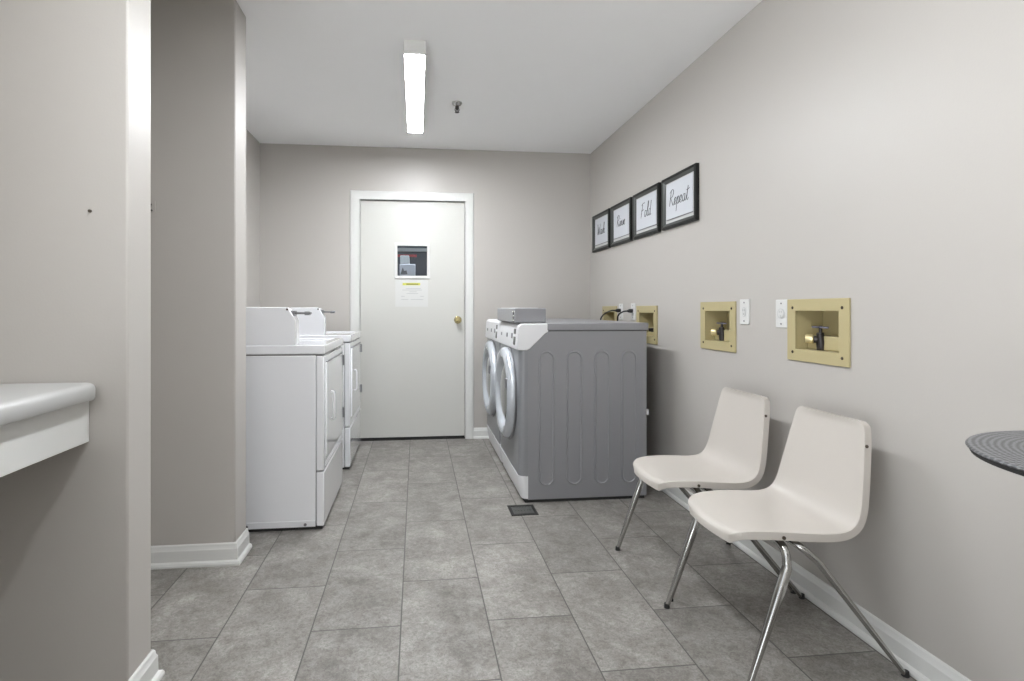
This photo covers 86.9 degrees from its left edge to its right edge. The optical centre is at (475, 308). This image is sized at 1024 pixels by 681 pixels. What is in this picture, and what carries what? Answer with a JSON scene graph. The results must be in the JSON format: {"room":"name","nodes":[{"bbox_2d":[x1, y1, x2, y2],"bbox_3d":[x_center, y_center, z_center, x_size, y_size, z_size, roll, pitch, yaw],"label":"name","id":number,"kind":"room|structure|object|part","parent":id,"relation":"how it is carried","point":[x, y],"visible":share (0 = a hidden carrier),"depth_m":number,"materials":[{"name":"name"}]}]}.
{"room":"laundry","nodes":[
{"label":"laundry","id":0,"kind":"room"},
{"bbox_2d":[0,0,150,680],"bbox_3d":[-1.195,-0.121,1.507,0.486,2.447,0.132,0,0,-6],"label":"wall","id":1,"kind":"structure","parent":0,"point":[75,75],"depth_m":1.46,"materials":[{"name":"beige paint"}]},
{"bbox_2d":[0,383,94,476],"bbox_3d":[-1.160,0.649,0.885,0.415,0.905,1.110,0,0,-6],"label":"countertop","id":2,"kind":"structure","parent":1,"relation":"attached to","point":[39,422],"depth_m":1.27,"materials":[{"name":"white laminate"}]},
{"bbox_2d":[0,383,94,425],"bbox_3d":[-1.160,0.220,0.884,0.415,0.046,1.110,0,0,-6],"label":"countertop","id":3,"kind":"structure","parent":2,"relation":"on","point":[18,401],"depth_m":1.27,"materials":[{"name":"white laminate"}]},
{"bbox_2d":[128,649,164,680],"bbox_3d":[-1.183,1.057,1.522,0.512,0.090,0.158,0,0,-6],"label":"baseboard","id":4,"kind":"structure","parent":1,"relation":"attached to","point":[148,670],"depth_m":1.57,"materials":[{"name":"white paint"}]},
{"bbox_2d":[151,0,245,545],"bbox_3d":[-1.291,-0.121,2.388,0.486,2.447,0.153,0,0,-6],"label":"wall","id":5,"kind":"structure","parent":0,"point":[198,47],"depth_m":2.32,"materials":[{"name":"beige paint"}]},
{"bbox_2d":[151,201,154,211],"bbox_3d":[-1.371,-0.435,2.283,0.018,0.045,0.038,0,0,-6],"label":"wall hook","id":6,"kind":"object","parent":5,"relation":"attached to","point":[153,202],"visible":0.54,"depth_m":2.30,"materials":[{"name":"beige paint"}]},
{"bbox_2d":[151,528,251,569],"bbox_3d":[-1.276,1.057,2.376,0.512,0.090,0.179,0,0,-6],"label":"baseboard","id":7,"kind":"structure","parent":5,"relation":"attached to","point":[229,553],"depth_m":2.31,"materials":[{"name":"white paint"}]},
{"bbox_2d":[246,129,259,306],"bbox_3d":[-1.455,-0.117,0.960,0.150,2.457,7.125,0,0,-6],"label":"wall","id":8,"kind":"structure","parent":0,"point":[252,145],"depth_m":4.19,"materials":[{"name":"beige paint"}]},
{"bbox_2d":[260,143,589,427],"bbox_3d":[-0.385,-0.117,4.600,2.767,2.457,0.120,0,0,-6],"label":"wall","id":9,"kind":"structure","parent":0,"point":[532,209],"depth_m":4.57,"materials":[{"name":"beige paint"}]},
{"bbox_2d":[350,190,473,438],"bbox_3d":[-0.526,0.061,4.516,1.031,2.082,0.017,0,0,-6],"label":"trim","id":10,"kind":"structure","parent":9,"relation":"attached to","point":[355,195],"depth_m":4.54,"materials":[{"name":"white paint"}]},
{"bbox_2d":[359,199,464,337],"bbox_3d":[-0.531,0.084,4.583,0.919,2.036,0.122,0,0,-6],"label":"trim","id":11,"kind":"structure","parent":9,"relation":"attached to","point":[359,199],"depth_m":4.47,"materials":[{"name":"white paint"}]},
{"bbox_2d":[360,200,464,439],"bbox_3d":[-0.526,0.095,4.538,0.871,1.994,0.106,0,0,-6],"label":"door","id":12,"kind":"structure","parent":9,"relation":"in","point":[413,358],"depth_m":4.55,"materials":[{"name":"white paint"}]},
{"bbox_2d":[395,280,427,306],"bbox_3d":[-0.538,-0.130,4.544,0.273,0.227,0.003,0,0,-6],"label":"paper notice","id":13,"kind":"object","parent":12,"relation":"attached to","point":[408,293],"visible":1,"depth_m":4.54,"materials":[{"name":"white paper"}]},
{"bbox_3d":[-0.535,-0.402,4.566,0.253,0.257,0.005,0,0,-6],"label":"glass pane","id":14,"kind":"part","parent":12,"relation":"part of","materials":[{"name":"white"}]},
{"bbox_3d":[-0.147,0.097,4.557,0.054,0.054,0.062,0,0,-6],"label":"knob","id":15,"kind":"part","parent":12,"relation":"part of","materials":[{"name":"gold metal"}]},
{"bbox_2d":[360,437,464,440],"bbox_3d":[-0.531,1.099,4.589,0.879,0.006,0.110,0,0,-6],"label":"trim","id":16,"kind":"structure","parent":9,"relation":"attached to","point":[442,437],"depth_m":4.55,"materials":[{"name":"metal"}]},
{"bbox_2d":[473,427,488,438],"bbox_3d":[-0.377,1.057,4.528,2.767,0.090,0.026,0,0,-6],"label":"baseboard","id":17,"kind":"structure","parent":9,"relation":"attached to","point":[478,433],"depth_m":4.57,"materials":[{"name":"white paint"}]},
{"bbox_2d":[236,0,761,153],"bbox_3d":[-0.005,-1.395,1.119,3.067,0.100,7.125,0,0,-6],"label":"ceiling","id":18,"kind":"structure","parent":0,"point":[551,76],"depth_m":2.97,"materials":[{"name":"white paint"}]},
{"bbox_2d":[404,39,425,132],"bbox_3d":[-0.372,-1.310,3.316,0.110,0.069,1.234,0,0,-6],"label":"ceiling light","id":19,"kind":"object","parent":18,"relation":"attached to","point":[414,50],"visible":1,"depth_m":3.04,"materials":[{"name":"white paint"}]},
{"bbox_2d":[452,101,461,112],"bbox_3d":[-0.121,-1.312,3.526,0.068,0.066,0.068,0,0,-6],"label":"sprinkler","id":20,"kind":"object","parent":18,"relation":"attached to","point":[456,104],"visible":1,"depth_m":3.51,"materials":[{"name":"silver metal"}]},
{"bbox_2d":[151,438,916,680],"bbox_3d":[-0.142,1.152,2.374,3.067,0.100,9.650,0,0,-6],"label":"floor","id":21,"kind":"structure","parent":0,"point":[419,567],"depth_m":2.04,"materials":[{"name":"grey tile"}]},
{"bbox_2d":[246,307,344,531],"bbox_3d":[-1.153,0.547,2.990,0.786,1.108,0.690,0,0,-6],"label":"dryer","id":22,"kind":"object","parent":21,"relation":"on","point":[295,411],"visible":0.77,"depth_m":2.67,"materials":[{"name":"white metal"}]},
{"bbox_3d":[-1.153,1.070,2.652,0.713,0.032,0.012,0,0,-6],"label":"rail","id":23,"kind":"part","parent":22,"relation":"part of","materials":[{"name":"white metal"}]},
{"bbox_3d":[-0.812,0.951,3.028,0.038,0.269,0.683,0,0,-6],"label":"panel","id":24,"kind":"part","parent":22,"relation":"part of","materials":[{"name":"white metal"}]},
{"bbox_3d":[-0.812,0.523,3.028,0.038,0.574,0.683,0,0,-6],"label":"panel","id":25,"kind":"part","parent":22,"relation":"part of","materials":[{"name":"white metal"}]},
{"bbox_3d":[-0.754,0.509,2.857,0.023,0.156,0.012,0,0,-6],"label":"handle","id":26,"kind":"part","parent":22,"relation":"part of","materials":[{"name":"white plastic"}]},
{"bbox_3d":[-0.794,0.513,3.045,0.010,0.478,0.593,0,0,-6],"label":"door","id":27,"kind":"part","parent":22,"relation":"part of","materials":[{"name":"white metal"}]},
{"bbox_2d":[292,308,361,468],"bbox_3d":[-1.269,0.547,3.988,0.816,1.108,0.690,0,0,-6],"label":"dryer","id":28,"kind":"object","parent":21,"relation":"on","point":[313,325],"visible":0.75,"depth_m":3.69,"materials":[{"name":"metal"}]},
{"bbox_3d":[-0.913,0.951,4.028,0.038,0.269,0.683,0,0,-6],"label":"panel","id":29,"kind":"part","parent":28,"relation":"part of","materials":[{"name":"white metal"}]},
{"bbox_3d":[-0.913,0.523,4.028,0.038,0.574,0.683,0,0,-6],"label":"panel","id":30,"kind":"part","parent":28,"relation":"part of","materials":[{"name":"white metal"}]},
{"bbox_3d":[-0.895,0.513,4.045,0.010,0.478,0.593,0,0,-6],"label":"door","id":31,"kind":"part","parent":28,"relation":"part of","materials":[{"name":"white metal"}]},
{"bbox_2d":[507,504,538,515],"bbox_3d":[0.257,1.101,2.947,0.146,0.003,0.148,0,0,-6],"label":"floor drain","id":32,"kind":"object","parent":21,"relation":"on","point":[515,510],"visible":1,"depth_m":2.94,"materials":[{"name":"metal"}]},
{"bbox_2d":[482,318,593,461],"bbox_3d":[0.483,0.592,4.151,0.829,1.018,0.715,0,0,-6],"label":"washing machine","id":33,"kind":"object","parent":21,"relation":"on","point":[492,347],"visible":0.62,"depth_m":4.02,"materials":[{"name":"metal"}]},
{"bbox_3d":[0.105,0.525,4.114,0.038,0.410,0.410,0,0,-6],"label":"door glass","id":34,"kind":"part","parent":33,"relation":"part of","materials":[{"name":"glass"}]},
{"bbox_3d":[0.107,0.525,4.114,0.055,0.566,0.566,0,0,-6],"label":"door","id":35,"kind":"part","parent":33,"relation":"part of","materials":[{"name":"silver metal"}]},
{"bbox_3d":[0.158,0.591,4.117,0.056,0.722,0.702,0,0,-6],"label":"panel","id":36,"kind":"part","parent":33,"relation":"part of","materials":[{"name":"silver metal"}]},
{"bbox_3d":[0.157,1.015,4.117,0.059,0.130,0.702,0,0,-6],"label":"kick panel","id":37,"kind":"part","parent":33,"relation":"part of","materials":[{"name":"white plastic"}]},
{"bbox_3d":[0.590,0.104,4.165,0.601,0.043,0.712,0,0,-6],"label":"lid","id":38,"kind":"part","parent":33,"relation":"part of","materials":[{"name":"grey paint"}]},
{"bbox_2d":[495,320,648,502],"bbox_3d":[0.561,0.592,3.440,0.829,1.018,0.715,0,0,-6],"label":"washing machine","id":39,"kind":"object","parent":21,"relation":"on","point":[572,411],"visible":0.99,"depth_m":3.10,"materials":[{"name":"grey paint"}]},
{"bbox_3d":[0.183,0.525,3.402,0.038,0.410,0.410,0,0,-6],"label":"door glass","id":40,"kind":"part","parent":39,"relation":"part of","materials":[{"name":"glass"}]},
{"bbox_3d":[0.184,0.525,3.402,0.055,0.566,0.566,0,0,-6],"label":"door","id":41,"kind":"part","parent":39,"relation":"part of","materials":[{"name":"silver metal"}]},
{"bbox_3d":[0.234,1.015,3.405,0.059,0.130,0.702,0,0,-6],"label":"kick panel","id":42,"kind":"part","parent":39,"relation":"part of","materials":[{"name":"white plastic"}]},
{"bbox_3d":[0.236,0.591,3.406,0.056,0.722,0.702,0,0,-6],"label":"panel","id":43,"kind":"part","parent":39,"relation":"part of","materials":[{"name":"silver metal"}]},
{"bbox_2d":[498,308,545,322],"bbox_3d":[0.276,0.038,3.428,0.191,0.086,0.655,0,0,-6],"label":"box","id":44,"kind":"object","parent":39,"relation":"on","point":[515,315],"visible":1,"depth_m":3.11,"materials":[{"name":"grey paint"}]},
{"bbox_3d":[0.668,0.104,3.453,0.601,0.043,0.712,0,0,-6],"label":"lid","id":45,"kind":"part","parent":39,"relation":"part of","materials":[{"name":"grey paint"}]},
{"bbox_2d":[615,387,795,601],"bbox_3d":[0.940,0.728,2.280,0.561,0.750,0.459,0,0,-6],"label":"shell chair","id":46,"kind":"object","parent":21,"relation":"on","point":[734,456],"visible":0.81,"depth_m":2.26,"materials":[{"name":"white plastic"}]},
{"bbox_3d":[0.720,0.899,2.398,0.143,0.404,0.162,0,0,-6],"label":"leg","id":47,"kind":"part","parent":46,"relation":"part of","materials":[{"name":"silver metal"}]},
{"bbox_3d":[0.835,0.899,2.098,0.108,0.404,0.230,0,0,35],"label":"leg","id":48,"kind":"part","parent":46,"relation":"part of","materials":[{"name":"silver metal"}]},
{"bbox_3d":[0.987,0.901,2.476,0.406,0.404,0.122,0,0,-30],"label":"leg","id":49,"kind":"part","parent":46,"relation":"part of","materials":[{"name":"silver metal"}]},
{"bbox_3d":[1.044,0.901,2.104,0.373,0.404,0.119,0,0,20],"label":"leg","id":50,"kind":"part","parent":46,"relation":"part of","materials":[{"name":"silver metal"}]},
{"bbox_2d":[664,406,909,680],"bbox_3d":[0.997,0.728,1.807,0.561,0.750,0.459,0,0,-6],"label":"shell chair","id":51,"kind":"object","parent":21,"relation":"on","point":[820,489],"visible":1,"depth_m":1.76,"materials":[{"name":"beige plastic"}]},
{"bbox_3d":[0.777,0.899,1.924,0.143,0.404,0.162,0,0,-6],"label":"leg","id":52,"kind":"part","parent":51,"relation":"part of","materials":[{"name":"silver metal"}]},
{"bbox_3d":[0.892,0.899,1.625,0.108,0.404,0.230,0,0,35],"label":"leg","id":53,"kind":"part","parent":51,"relation":"part of","materials":[{"name":"silver metal"}]},
{"bbox_3d":[1.044,0.901,2.002,0.406,0.404,0.122,0,0,-30],"label":"leg","id":54,"kind":"part","parent":51,"relation":"part of","materials":[{"name":"silver metal"}]},
{"bbox_3d":[1.101,0.901,1.630,0.373,0.404,0.119,0,0,20],"label":"leg","id":55,"kind":"part","parent":51,"relation":"part of","materials":[{"name":"silver metal"}]},
{"bbox_2d":[965,431,1023,475],"bbox_3d":[1.088,0.672,0.815,0.517,0.861,0.517,0,0,-6],"label":"round table","id":56,"kind":"object","parent":21,"relation":"on","point":[1004,450],"visible":1,"depth_m":0.93,"materials":[{"name":"metal"}]},
{"bbox_2d":[590,0,1023,680],"bbox_3d":[1.445,-0.121,1.277,0.150,2.447,7.125,0,0,-6],"label":"wall","id":57,"kind":"structure","parent":0,"point":[870,153],"depth_m":1.77,"materials":[{"name":"beige paint"}]},
{"bbox_2d":[592,208,610,252],"bbox_3d":[1.019,-0.625,4.377,0.024,0.305,0.391,0,0,-6],"label":"picture frame","id":58,"kind":"object","parent":57,"relation":"attached to","point":[601,221],"visible":0.98,"depth_m":4.37,"materials":[{"name":"black wood"}]},
{"bbox_2d":[595,215,607,245],"bbox_3d":[1.020,-0.629,4.379,0.009,0.213,0.297,0,0,-6],"label":"print","id":59,"kind":"object","parent":58,"relation":"attached to","point":[601,221],"depth_m":4.37,"materials":[{"name":"white paper"}]},
{"bbox_2d":[602,306,616,320],"bbox_3d":[1.101,0.102,4.217,0.126,0.243,0.315,0,0,-6],"label":"box","id":60,"kind":"object","parent":57,"relation":"attached to","point":[612,316],"visible":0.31,"depth_m":4.32,"materials":[{"name":"beige plastic"}]},
{"bbox_2d":[600,309,620,319],"bbox_3d":[1.004,0.201,4.096,0.046,0.402,0.292,0,0,-19],"label":"power cord","id":61,"kind":"object","parent":57,"relation":"attached to","point":[616,310],"visible":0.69,"depth_m":4.02,"materials":[{"name":"black plastic"}]},
{"bbox_2d":[619,304,622,318],"bbox_3d":[1.070,0.022,3.978,0.010,0.116,0.070,0,0,-6],"label":"wall outlet","id":62,"kind":"object","parent":57,"relation":"attached to","point":[620,305],"visible":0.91,"depth_m":3.96,"materials":[{"name":"white plastic"}]},
{"bbox_2d":[610,197,632,246],"bbox_3d":[1.066,-0.625,3.951,0.024,0.305,0.388,0,0,-6],"label":"picture frame","id":63,"kind":"object","parent":57,"relation":"attached to","point":[621,214],"visible":1,"depth_m":3.93,"materials":[{"name":"black wood"}]},
{"bbox_2d":[614,204,628,239],"bbox_3d":[1.067,-0.629,3.953,0.009,0.213,0.294,0,0,-6],"label":"print","id":64,"kind":"object","parent":63,"relation":"attached to","point":[621,212],"depth_m":3.94,"materials":[{"name":"white paper"}]},
{"bbox_2d":[617,309,632,320],"bbox_3d":[1.040,0.202,3.791,0.046,0.400,0.146,0,0,-38],"label":"power cord","id":65,"kind":"object","parent":57,"relation":"attached to","point":[628,310],"visible":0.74,"depth_m":3.75,"materials":[{"name":"black plastic"}]},
{"bbox_2d":[631,303,634,319],"bbox_3d":[1.094,0.022,3.753,0.010,0.116,0.070,0,0,-6],"label":"wall outlet","id":66,"kind":"object","parent":57,"relation":"attached to","point":[632,304],"visible":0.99,"depth_m":3.74,"materials":[{"name":"white plastic"}]},
{"bbox_2d":[633,182,660,239],"bbox_3d":[1.113,-0.625,3.522,0.024,0.305,0.396,0,0,-6],"label":"picture frame","id":67,"kind":"object","parent":57,"relation":"attached to","point":[646,203],"visible":1,"depth_m":3.50,"materials":[{"name":"black wood"}]},
{"bbox_2d":[637,191,656,231],"bbox_3d":[1.114,-0.629,3.524,0.009,0.213,0.302,0,0,-6],"label":"print","id":68,"kind":"object","parent":67,"relation":"attached to","point":[646,201],"depth_m":3.51,"materials":[{"name":"white paper"}]},
{"bbox_2d":[636,306,657,344],"bbox_3d":[1.175,0.104,3.538,0.126,0.244,0.315,0,0,-6],"label":"box","id":69,"kind":"object","parent":57,"relation":"attached to","point":[644,314],"visible":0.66,"depth_m":3.56,"materials":[{"name":"beige plastic"}]},
{"bbox_2d":[661,163,698,230],"bbox_3d":[1.161,-0.625,3.081,0.024,0.305,0.403,0,0,-6],"label":"picture frame","id":70,"kind":"object","parent":57,"relation":"attached to","point":[680,190],"visible":1,"depth_m":3.06,"materials":[{"name":"black wood"}]},
{"bbox_2d":[666,173,692,220],"bbox_3d":[1.162,-0.629,3.083,0.009,0.213,0.309,0,0,-6],"label":"print","id":71,"kind":"object","parent":70,"relation":"attached to","point":[679,189],"depth_m":3.07,"materials":[{"name":"white paper"}]},
{"bbox_2d":[700,301,735,352],"bbox_3d":[1.266,0.087,2.707,0.126,0.243,0.315,0,0,-6],"label":"box","id":72,"kind":"object","parent":57,"relation":"attached to","point":[717,319],"visible":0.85,"depth_m":2.76,"materials":[{"name":"beige plastic"}]},
{"bbox_2d":[740,299,749,324],"bbox_3d":[1.233,0.015,2.476,0.010,0.116,0.070,0,0,-6],"label":"wall outlet","id":73,"kind":"object","parent":57,"relation":"attached to","point":[744,303],"visible":1,"depth_m":2.47,"materials":[{"name":"white plastic"}]},
{"bbox_2d":[776,299,786,327],"bbox_3d":[1.261,0.021,2.225,0.010,0.116,0.070,0,0,-6],"label":"wall outlet","id":74,"kind":"object","parent":57,"relation":"attached to","point":[781,305],"visible":1,"depth_m":2.22,"materials":[{"name":"white plastic"}]},
{"bbox_2d":[661,488,970,680],"bbox_3d":[1.356,1.057,1.282,0.026,0.090,6.855,0,0,-6],"label":"baseboard","id":75,"kind":"structure","parent":57,"relation":"attached to","point":[920,663],"depth_m":1.83,"materials":[{"name":"white paint"}]},
{"bbox_2d":[787,298,850,367],"bbox_3d":[1.339,0.085,2.037,0.126,0.243,0.315,0,0,-6],"label":"box","id":76,"kind":"object","parent":57,"relation":"attached to","point":[818,330],"visible":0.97,"depth_m":2.07,"materials":[{"name":"beige plastic"}]},
{"bbox_3d":[1.324,0.072,2.073,0.042,0.008,0.076,0,0,-31],"label":"valve handle","id":77,"kind":"part","parent":76,"relation":"part of","materials":[{"name":"silver metal"}]}
]}

